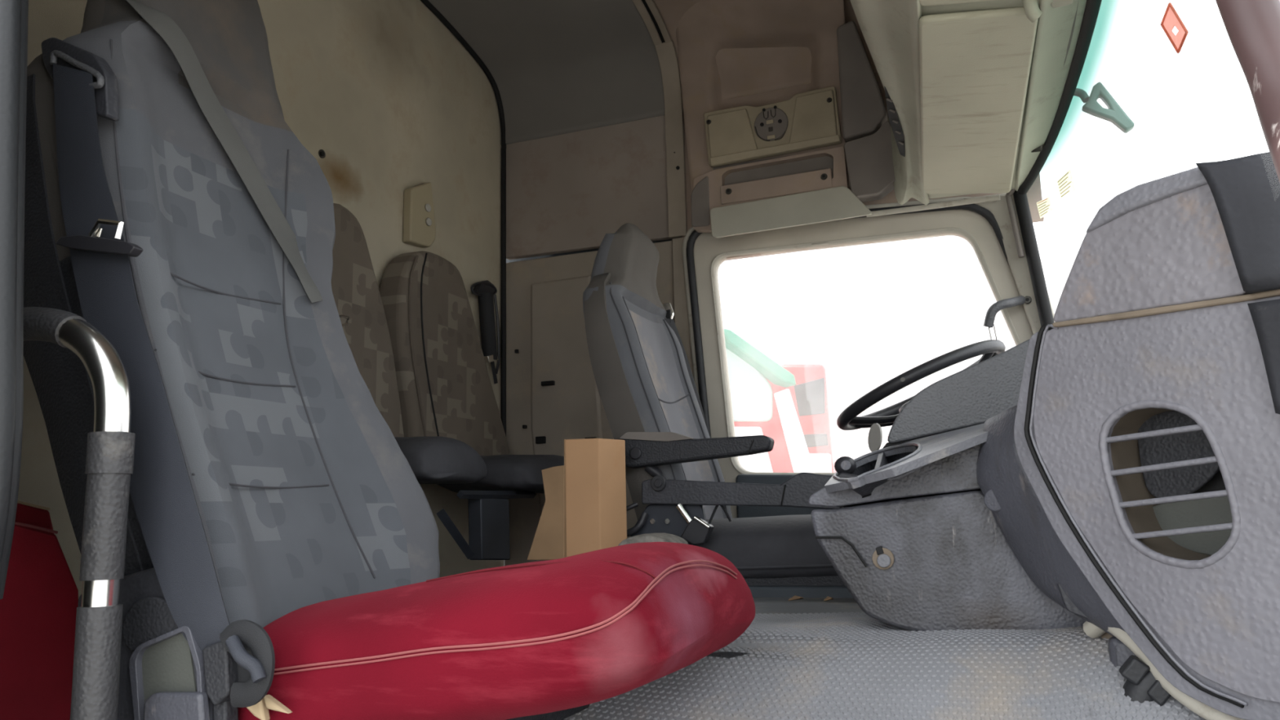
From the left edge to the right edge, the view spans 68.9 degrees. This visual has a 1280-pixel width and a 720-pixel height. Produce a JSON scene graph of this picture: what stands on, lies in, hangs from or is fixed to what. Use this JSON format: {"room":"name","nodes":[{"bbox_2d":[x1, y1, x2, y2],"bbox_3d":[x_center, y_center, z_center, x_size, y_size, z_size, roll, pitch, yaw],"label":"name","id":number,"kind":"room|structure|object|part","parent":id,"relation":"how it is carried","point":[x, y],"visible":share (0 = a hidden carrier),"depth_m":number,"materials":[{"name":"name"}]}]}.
{"room":"truck cab interior","nodes":[
{"label":"truck cab interior","id":0,"kind":"room"},
{"bbox_2d":[17,0,503,599],"bbox_3d":[-0.856,-0.186,2.158,0.030,2.060,2.130,-5,-10,21],"label":"wall","id":1,"kind":"structure","parent":0,"point":[393,101],"depth_m":2.61,"materials":[{"name":"plastic"}]},
{"bbox_2d":[318,149,325,158],"bbox_3d":[-0.795,-0.517,2.340,0.009,0.022,0.022,-5,-10,21],"label":"screw","id":2,"kind":"object","parent":1,"relation":"attached to","point":[322,153],"visible":1,"depth_m":2.33,"materials":[{"name":"black metal"}]},
{"bbox_2d":[331,203,487,484],"bbox_3d":[-0.604,-0.045,2.211,0.358,0.674,0.454,-5,-10,21],"label":"seat","id":3,"kind":"object","parent":1,"relation":"attached to","point":[354,286],"visible":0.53,"depth_m":2.26,"materials":[{"name":"fabric"}]},
{"bbox_3d":[-0.729,-0.041,2.260,0.090,0.660,0.454,-5,-10,21],"label":"backrest","id":4,"kind":"part","parent":3,"relation":"part of","materials":[{"name":"fabric"}]},
{"bbox_2d":[395,436,487,484],"bbox_3d":[-0.542,0.236,2.207,0.290,0.117,0.294,-5,-10,21],"label":"cushion","id":5,"kind":"object","parent":3,"relation":"on","point":[432,460],"depth_m":2.11,"materials":[{"name":"black leather"}]},
{"bbox_2d":[402,182,435,248],"bbox_3d":[-0.634,-0.426,2.703,0.037,0.206,0.128,-5,-10,21],"label":"switch box","id":6,"kind":"object","parent":1,"relation":"attached to","point":[419,229],"visible":1,"depth_m":2.67,"materials":[{"name":"white plastic"}]},
{"bbox_2d":[420,0,506,435],"bbox_3d":[-0.835,-0.359,2.177,0.018,1.707,2.102,-5,-10,21],"label":"trim","id":7,"kind":"structure","parent":1,"relation":"attached to","point":[426,2],"depth_m":3.13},
{"bbox_2d":[378,250,564,559],"bbox_3d":[-0.430,0.117,2.579,0.397,0.848,0.775,-5,-10,21],"label":"seat","id":8,"kind":"object","parent":1,"relation":"attached to","point":[444,384],"visible":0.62,"depth_m":2.52,"materials":[{"name":"fabric"}]},
{"bbox_3d":[-0.554,0.026,2.706,0.090,0.619,0.587,-5,-10,21],"label":"backrest","id":9,"kind":"part","parent":8,"relation":"part of","materials":[{"name":"fabric"}]},
{"bbox_3d":[-0.383,0.430,2.372,0.040,0.161,0.148,-5,-10,21],"label":"support post","id":10,"kind":"part","parent":8,"relation":"part of","materials":[{"name":"metal"}]},
{"bbox_2d":[437,454,564,493],"bbox_3d":[-0.336,0.328,2.674,0.330,0.118,0.472,-5,-10,21],"label":"cushion","id":11,"kind":"object","parent":8,"relation":"on","point":[507,473],"depth_m":2.45,"materials":[{"name":"black leather"}]},
{"bbox_2d":[470,280,500,383],"bbox_3d":[-0.491,-0.095,2.970,0.048,0.333,0.178,-5,-10,21],"label":"belt","id":12,"kind":"object","parent":1,"relation":"attached to","point":[486,291],"visible":0.98,"depth_m":2.97,"materials":[{"name":"black plastic"}]},
{"bbox_2d":[503,239,671,565],"bbox_3d":[-0.111,0.001,3.046,0.760,2.050,0.010,-5,-10,21],"label":"trim","id":13,"kind":"structure","parent":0,"point":[591,250],"depth_m":3.17,"materials":[{"name":"plastic"}]},
{"bbox_2d":[428,0,877,144],"bbox_3d":[-0.085,-1.129,2.004,1.710,0.332,2.120,-5,-10,21],"label":"ceiling","id":14,"kind":"structure","parent":0,"point":[557,67],"depth_m":3.01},
{"bbox_2d":[504,72,1044,565],"bbox_3d":[0.333,-0.057,2.828,1.690,1.970,0.058,-5,-10,21],"label":"wall","id":15,"kind":"structure","parent":0,"point":[553,397],"depth_m":3.06,"materials":[{"name":"beige plastic"}]},
{"bbox_2d":[631,0,662,45],"bbox_3d":[-0.290,-1.193,2.094,0.025,0.107,1.929,-5,-10,21],"label":"trim","id":16,"kind":"structure","parent":15,"relation":"attached to","point":[638,4],"depth_m":2.89,"materials":[{"name":"grey plastic"}]},
{"bbox_2d":[641,0,665,42],"bbox_3d":[-0.273,-1.198,2.088,0.016,0.104,1.929,-5,-10,21],"label":"trim","id":17,"kind":"structure","parent":15,"relation":"attached to","point":[645,3],"depth_m":2.89,"materials":[{"name":"black rubber"}]},
{"bbox_2d":[644,0,671,43],"bbox_3d":[-0.258,-1.195,2.082,0.020,0.107,1.929,-5,-10,21],"label":"trim","id":18,"kind":"structure","parent":15,"relation":"attached to","point":[653,8],"depth_m":2.88,"materials":[{"name":"grey plastic"}]},
{"bbox_2d":[654,40,687,237],"bbox_3d":[0.098,-0.700,2.953,0.060,0.620,0.091,-5,-10,21],"label":"trim","id":19,"kind":"structure","parent":15,"relation":"attached to","point":[666,52],"depth_m":2.98,"materials":[{"name":"beige plastic"}]},
{"bbox_2d":[675,0,895,237],"bbox_3d":[0.417,-0.767,2.765,0.672,0.796,0.235,-5,-10,21],"label":"storage unit","id":20,"kind":"object","parent":15,"relation":"attached to","point":[791,157],"visible":0.98,"depth_m":2.78,"materials":[{"name":"brown plastic"}]},
{"bbox_3d":[0.359,-0.824,2.797,0.550,0.671,0.235,-5,-10,21],"label":"moulding","id":21,"kind":"part","parent":20,"relation":"part of","materials":[{"name":"brown plastic"}]},
{"bbox_3d":[0.385,-0.503,2.795,0.469,0.198,0.030,-5,-10,21],"label":"pocket frame","id":22,"kind":"part","parent":20,"relation":"part of","materials":[{"name":"brown plastic"}]},
{"bbox_3d":[0.394,-0.708,2.801,0.104,0.104,0.006,-5,-10,21],"label":"socket plate","id":23,"kind":"part","parent":20,"relation":"part of","materials":[{"name":"grey plastic"}]},
{"bbox_3d":[0.395,-0.701,2.817,0.414,0.185,0.020,-5,-10,21],"label":"plate","id":24,"kind":"part","parent":20,"relation":"part of","materials":[{"name":"beige plastic"}]},
{"bbox_2d":[682,196,1032,518],"bbox_3d":[0.692,0.177,2.631,1.166,1.326,0.069,-5,-10,21],"label":"door","id":25,"kind":"structure","parent":15,"relation":"in","point":[703,253],"depth_m":2.77,"materials":[{"name":"plastic"}]},
{"bbox_3d":[0.734,0.561,2.534,0.955,0.534,0.030,-5,-10,21],"label":"trim","id":26,"kind":"part","parent":25,"relation":"part of","materials":[{"name":"black plastic"}]},
{"bbox_2d":[564,597,1205,719],"bbox_3d":[0.101,0.558,1.664,1.982,0.239,2.102,-5,-10,21],"label":"floor","id":27,"kind":"structure","parent":0,"point":[806,658],"depth_m":1.23,"materials":[{"name":"grey rubber"}]},
{"bbox_2d":[0,500,78,719],"bbox_3d":[-0.945,0.386,1.379,0.163,0.369,0.184,-8,-12,35],"label":"cushion","id":28,"kind":"object","parent":27,"relation":"on","point":[39,603],"visible":0.83,"depth_m":1.36,"materials":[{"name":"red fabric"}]},
{"bbox_2d":[23,0,755,719],"bbox_3d":[-0.387,-0.079,1.334,1.030,1.394,0.614,-5,-10,21],"label":"passenger seat","id":29,"kind":"object","parent":27,"relation":"on","point":[282,558],"visible":0.98,"depth_m":1.21,"materials":[{"name":"fabric"}]},
{"bbox_2d":[23,306,135,719],"bbox_3d":[-0.655,0.176,1.028,0.231,0.501,0.045,-5,-10,21],"label":"grab bar","id":30,"kind":"object","parent":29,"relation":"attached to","point":[110,448],"visible":0.91,"depth_m":0.98,"materials":[{"name":"grey rubber"}]},
{"bbox_3d":[-0.668,-0.155,1.147,0.019,0.012,0.003,-5,-10,21],"label":"tongue plate","id":31,"kind":"part","parent":29,"relation":"part of","materials":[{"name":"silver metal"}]},
{"bbox_3d":[-0.650,-0.159,1.135,0.055,0.030,0.007,-5,-10,21],"label":"tongue plate","id":32,"kind":"part","parent":29,"relation":"part of","materials":[{"name":"silver metal"}]},
{"bbox_3d":[-0.512,0.353,1.026,0.113,0.122,0.020,-5,-10,21],"label":"pocket frame","id":33,"kind":"part","parent":29,"relation":"part of","materials":[{"name":"grey plastic"}]},
{"bbox_3d":[-0.499,0.380,1.006,0.086,0.044,0.014,-5,-10,21],"label":"pocket lever","id":34,"kind":"part","parent":29,"relation":"part of","materials":[{"name":"grey plastic"}]},
{"bbox_3d":[-0.446,0.386,1.005,0.020,0.041,0.020,-5,-10,21],"label":"anchor post","id":35,"kind":"part","parent":29,"relation":"part of","materials":[{"name":"grey plastic"}]},
{"bbox_3d":[-0.593,-0.156,1.457,0.462,1.191,0.532,-5,-10,21],"label":"backrest","id":36,"kind":"part","parent":29,"relation":"part of","materials":[{"name":"fabric"}]},
{"bbox_2d":[238,542,755,719],"bbox_3d":[-0.158,0.348,1.170,0.542,0.235,0.469,-5,-10,21],"label":"cushion","id":37,"kind":"object","parent":29,"relation":"on","point":[553,639],"depth_m":0.96,"materials":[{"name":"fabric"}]},
{"bbox_2d":[564,438,626,557],"bbox_3d":[-0.097,0.348,2.056,0.062,0.346,0.133,-10,-13,42],"label":"cardboard box","id":38,"kind":"object","parent":27,"relation":"on","point":[596,514],"visible":0.57,"depth_m":2.04,"materials":[{"name":"brown cardboard"}]},
{"bbox_2d":[527,465,564,559],"bbox_3d":[-0.204,0.332,2.030,0.084,0.202,0.012,-3,-10,11],"label":"sheet","id":39,"kind":"object","parent":38,"relation":"attached to","point":[548,541],"visible":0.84,"depth_m":2.02,"materials":[{"name":"brown cardboard"}]},
{"bbox_2d":[617,533,688,546],"bbox_3d":[0.032,0.397,1.978,0.124,0.059,0.160,-5,-10,21],"label":"roll","id":40,"kind":"object","parent":27,"relation":"on","point":[650,537],"visible":0.38,"depth_m":1.92,"materials":[{"name":"fabric"}]},
{"bbox_2d":[582,222,853,598],"bbox_3d":[0.287,0.089,2.337,0.770,0.967,0.574,-5,-10,21],"label":"seat","id":41,"kind":"object","parent":27,"relation":"on","point":[645,382],"visible":0.71,"depth_m":2.18,"materials":[{"name":"fabric"}]},
{"bbox_3d":[-0.055,0.350,2.140,0.105,0.047,0.018,-4,-10,15],"label":"lever","id":42,"kind":"part","parent":41,"relation":"part of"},
{"bbox_3d":[-0.010,0.216,2.157,0.028,0.028,0.006,-5,-10,21],"label":"pivot knob","id":43,"kind":"part","parent":41,"relation":"part of","materials":[{"name":"black plastic"}]},
{"bbox_3d":[-0.026,0.377,2.124,0.093,0.061,0.024,-4,-10,14],"label":"lever","id":44,"kind":"part","parent":41,"relation":"part of","materials":[{"name":"black plastic"}]},
{"bbox_3d":[0.055,0.048,2.436,0.273,0.842,0.458,-5,-10,21],"label":"backrest","id":45,"kind":"part","parent":41,"relation":"part of","materials":[{"name":"fabric"}]},
{"bbox_3d":[0.065,0.382,2.119,0.182,0.111,0.020,-5,-10,21],"label":"mechanism plate","id":46,"kind":"part","parent":41,"relation":"part of","materials":[{"name":"metal"}]},
{"bbox_2d":[662,302,674,322],"bbox_3d":[0.080,-0.128,2.652,0.032,0.073,0.015,-5,-10,21],"label":"buckle","id":47,"kind":"object","parent":41,"relation":"attached to","point":[668,313],"depth_m":2.65,"materials":[{"name":"silver metal"}]},
{"bbox_3d":[0.126,0.202,2.139,0.362,0.079,0.050,-5,-10,21],"label":"armrest","id":48,"kind":"part","parent":41,"relation":"part of","materials":[{"name":"black plastic"}]},
{"bbox_3d":[0.220,0.296,2.063,0.448,0.081,0.045,-5,-10,21],"label":"armrest","id":49,"kind":"part","parent":41,"relation":"part of","materials":[{"name":"black plastic"}]},
{"bbox_2d":[693,514,838,578],"bbox_3d":[0.342,0.454,2.259,0.566,0.163,0.441,-5,-10,21],"label":"cushion","id":50,"kind":"object","parent":41,"relation":"on","point":[784,546],"depth_m":2.06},
{"bbox_2d":[788,595,803,600],"bbox_3d":[0.310,0.474,1.857,0.025,0.009,0.021,-7,-11,30],"label":"scrap","id":51,"kind":"object","parent":27,"relation":"on","point":[794,597],"visible":1,"depth_m":1.85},
{"bbox_2d":[823,596,833,601],"bbox_3d":[0.368,0.467,1.824,0.016,0.008,0.013,-7,-11,30],"label":"scrap","id":52,"kind":"object","parent":27,"relation":"on","point":[827,598],"visible":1,"depth_m":1.82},
{"bbox_2d":[808,422,1085,631],"bbox_3d":[0.493,0.265,1.489,0.392,0.326,0.444,-5,-10,21],"label":"console","id":53,"kind":"object","parent":27,"relation":"on","point":[917,544],"visible":0.8,"depth_m":1.37},
{"bbox_3d":[0.335,0.173,1.524,0.036,0.032,0.035,-5,-10,21],"label":"knob","id":54,"kind":"part","parent":53,"relation":"part of","materials":[{"name":"black plastic"}]},
{"bbox_2d":[824,422,988,497],"bbox_3d":[0.452,0.165,1.520,0.276,0.116,0.442,-5,-10,21],"label":"tray","id":55,"kind":"object","parent":53,"relation":"on","point":[944,464],"depth_m":1.38,"materials":[{"name":"grey plastic"}]},
{"bbox_2d":[867,338,1030,452],"bbox_3d":[0.860,0.254,2.011,0.652,0.463,0.920,-5,-10,21],"label":"panel","id":56,"kind":"object","parent":53,"relation":"on","point":[971,396],"visible":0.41,"depth_m":1.65,"materials":[{"name":"grey plastic"}]},
{"bbox_2d":[836,339,1005,430],"bbox_3d":[0.660,0.145,2.183,0.391,0.348,0.423,-5,-10,21],"label":"steering wheel","id":57,"kind":"object","parent":56,"relation":"attached to","point":[848,420],"visible":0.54,"depth_m":2.05,"materials":[{"name":"black plastic"}]},
{"bbox_2d":[976,151,1279,719],"bbox_3d":[0.693,0.112,1.217,0.487,0.593,0.644,-5,-10,21],"label":"dashboard","id":58,"kind":"object","parent":27,"relation":"on","point":[1133,476],"visible":0.99,"depth_m":1.06,"materials":[{"name":"plastic"}]},
{"bbox_3d":[0.566,0.215,1.263,0.127,0.316,0.315,3,-11,-25],"label":"step panel","id":59,"kind":"part","parent":58,"relation":"part of","materials":[{"name":"grey plastic"}]},
{"bbox_3d":[0.643,-0.183,1.117,0.143,0.040,0.154,4,-11,-29],"label":"pad crown","id":60,"kind":"part","parent":58,"relation":"part of","materials":[{"name":"grey plastic"}]},
{"bbox_3d":[0.607,0.148,1.044,0.030,0.422,0.348,4,-11,-29],"label":"vent panel","id":61,"kind":"part","parent":58,"relation":"part of","materials":[{"name":"grey plastic"}]},
{"bbox_2d":[1083,621,1244,719],"bbox_3d":[0.605,0.374,1.066,0.084,0.152,0.284,2,-10,-20],"label":"bracket","id":62,"kind":"object","parent":27,"relation":"on","point":[1144,682],"visible":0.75,"depth_m":1.07,"materials":[{"name":"beige plastic"}]},
{"bbox_2d":[964,193,1055,334],"bbox_3d":[1.035,-0.031,2.501,0.251,0.876,0.086,-5,-10,21],"label":"wall","id":63,"kind":"structure","parent":0,"point":[1019,267],"depth_m":2.53,"materials":[{"name":"beige plastic"}]},
{"bbox_2d":[983,295,1025,339],"bbox_3d":[0.972,-0.087,2.471,0.115,0.173,0.048,-1,-10,0],"label":"handle","id":64,"kind":"object","parent":63,"relation":"attached to","point":[990,315],"visible":0.95,"depth_m":2.47,"materials":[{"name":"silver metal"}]},
{"bbox_3d":[0.935,-0.048,2.481,0.020,0.097,0.008,3,-10,-23],"label":"rod","id":65,"kind":"part","parent":64,"relation":"part of","materials":[{"name":"silver metal"}]},
{"bbox_3d":[0.948,-0.048,2.476,0.020,0.097,0.008,3,-10,-23],"label":"rod","id":66,"kind":"part","parent":64,"relation":"part of","materials":[{"name":"silver metal"}]},
{"bbox_2d":[1005,0,1079,257],"bbox_3d":[0.673,-0.577,1.515,0.149,0.292,2.156,-5,-10,21],"label":"trim","id":67,"kind":"structure","parent":63,"relation":"attached to","point":[1008,196],"depth_m":2.50,"materials":[{"name":"plastic"}]},
{"bbox_2d":[1013,0,1101,326],"bbox_3d":[0.703,-0.409,1.476,0.166,0.664,2.173,-5,-10,21],"label":"trim","id":68,"kind":"structure","parent":63,"relation":"attached to","point":[1092,6],"depth_m":2.42,"materials":[{"name":"black rubber"}]},
{"bbox_2d":[1029,0,1124,189],"bbox_3d":[0.740,-0.405,1.462,0.188,0.645,2.140,-5,-10,21],"label":"window","id":69,"kind":"structure","parent":63,"relation":"in","point":[1109,13],"depth_m":1.96,"materials":[{"name":"clear glass"}]},
{"bbox_2d":[1036,196,1053,218],"bbox_3d":[1.046,-0.398,2.414,0.007,0.047,0.079,-1,-10,-1],"label":"sticker","id":70,"kind":"object","parent":69,"relation":"attached to","point":[1044,206],"visible":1,"depth_m":2.41,"materials":[{"name":"white paper"}]},
{"bbox_2d":[1057,168,1075,199],"bbox_3d":[1.031,-0.423,2.260,0.007,0.063,0.119,-3,-10,9],"label":"sticker","id":71,"kind":"object","parent":69,"relation":"attached to","point":[1066,186],"visible":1,"depth_m":2.26,"materials":[{"name":"white paper"}]},
{"bbox_2d":[1160,2,1188,53],"bbox_3d":[0.713,-0.443,1.247,0.010,0.084,0.137,-5,-10,21],"label":"sticker","id":72,"kind":"object","parent":69,"relation":"attached to","point":[1171,19],"visible":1,"depth_m":1.25,"materials":[{"name":"red plastic"}]},
{"bbox_3d":[0.704,-1.114,1.691,0.020,0.640,2.100,-5,-10,21],"label":"wall","id":73,"kind":"structure","parent":0,"visible":0},
{"bbox_2d":[866,194,999,217],"bbox_3d":[0.815,-0.428,2.608,0.359,0.024,0.024,-6,-10,24],"label":"trim","id":74,"kind":"structure","parent":73,"relation":"attached to","point":[994,197],"depth_m":2.60,"materials":[{"name":"beige plastic"}]},
{"bbox_2d":[849,0,1086,205],"bbox_3d":[0.579,-0.823,1.694,0.466,0.526,2.040,-5,-10,21],"label":"console","id":75,"kind":"object","parent":73,"relation":"attached to","point":[974,89],"visible":0.97,"depth_m":2.03},
{"bbox_3d":[0.607,-0.686,1.683,0.212,0.044,0.140,-5,-10,21],"label":"storage lid","id":76,"kind":"part","parent":75,"relation":"part of","materials":[{"name":"beige plastic"}]},
{"bbox_3d":[0.754,-0.553,2.134,0.222,0.130,0.800,-4,-10,17],"label":"storage lid","id":77,"kind":"part","parent":75,"relation":"part of","materials":[{"name":"beige plastic"}]},
{"bbox_3d":[0.576,-0.652,1.669,0.271,0.133,1.902,-5,-10,21],"label":"under panel","id":78,"kind":"part","parent":75,"relation":"part of","materials":[{"name":"beige plastic"}]},
{"bbox_2d":[1088,82,1134,133],"bbox_3d":[1.147,-0.648,2.408,0.215,0.161,0.035,-5,-10,21],"label":"mirror arm","id":79,"kind":"object","parent":73,"relation":"attached to","point":[1114,113],"visible":0.54,"depth_m":2.37},
{"bbox_3d":[-0.926,-0.228,1.050,0.669,1.780,0.012,-5,-10,21],"label":"wall","id":80,"kind":"structure","parent":0,"visible":0},
{"bbox_2d":[0,0,22,568],"bbox_3d":[-0.627,-0.092,0.913,0.072,0.638,0.023,-5,-10,21],"label":"trim","id":81,"kind":"structure","parent":80,"relation":"attached to","point":[11,11],"depth_m":0.91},
{"bbox_2d":[0,0,28,599],"bbox_3d":[-0.635,-0.089,0.931,0.077,0.638,0.028,-5,-10,21],"label":"trim","id":82,"kind":"structure","parent":80,"relation":"attached to","point":[24,19],"depth_m":0.92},
{"label":"outside","id":83,"kind":"structure","parent":0,"visible":0},
{"bbox_3d":[3.662,3.149,8.924,120.000,0.100,140.000,-5,-10,21],"label":"ground","id":84,"kind":"structure","parent":83,"visible":0},
{"bbox_2d":[724,328,814,472],"bbox_3d":[0.447,1.342,6.896,1.317,2.942,3.426,2,-10,-19],"label":"truck","id":85,"kind":"object","parent":84,"relation":"on","point":[764,402],"visible":0.2,"depth_m":5.70,"materials":[{"name":"red paint"}]},
{"bbox_3d":[0.617,0.149,5.816,0.421,0.488,0.040,-5,-10,21],"label":"glass","id":86,"kind":"part","parent":85,"relation":"part of","materials":[{"name":"clear glass"}]},
{"bbox_3d":[0.678,0.561,5.721,0.276,0.317,0.050,-5,-10,21],"label":"white panel","id":87,"kind":"part","parent":85,"relation":"part of","materials":[{"name":"paint"}]},
{"bbox_2d":[781,364,836,472],"bbox_3d":[2.208,1.691,9.780,1.894,3.121,2.300,-5,-10,21],"label":"truck","id":88,"kind":"object","parent":84,"relation":"on","point":[813,390],"visible":0.13,"depth_m":9.03,"materials":[{"name":"red paint"}]},
{"bbox_2d":[803,433,828,447],"bbox_3d":[1.668,0.778,8.996,0.287,0.129,0.040,-5,-10,21],"label":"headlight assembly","id":89,"kind":"object","parent":88,"relation":"attached to","point":[812,440],"depth_m":8.96,"materials":[{"name":"clear glass"}]},
{"bbox_2d":[826,253,1077,459],"bbox_3d":[3.230,1.033,7.798,3.038,3.714,0.600,-5,-10,21],"label":"box trailer","id":90,"kind":"object","parent":84,"relation":"on","point":[882,327],"visible":0.05,"depth_m":8.05,"materials":[{"name":"white paint"}]},
{"bbox_3d":[0.269,-0.361,0.415,0.251,0.876,0.086,-5,-10,21],"label":"wall","id":91,"kind":"structure","parent":0,"visible":0},
{"bbox_2d":[1215,0,1279,182],"bbox_3d":[0.378,-0.170,0.544,0.050,0.307,0.207,-6,-10,25],"label":"windshield pillar","id":92,"kind":"structure","parent":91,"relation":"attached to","point":[1252,27],"depth_m":0.60,"materials":[{"name":"red metal"}]}
]}

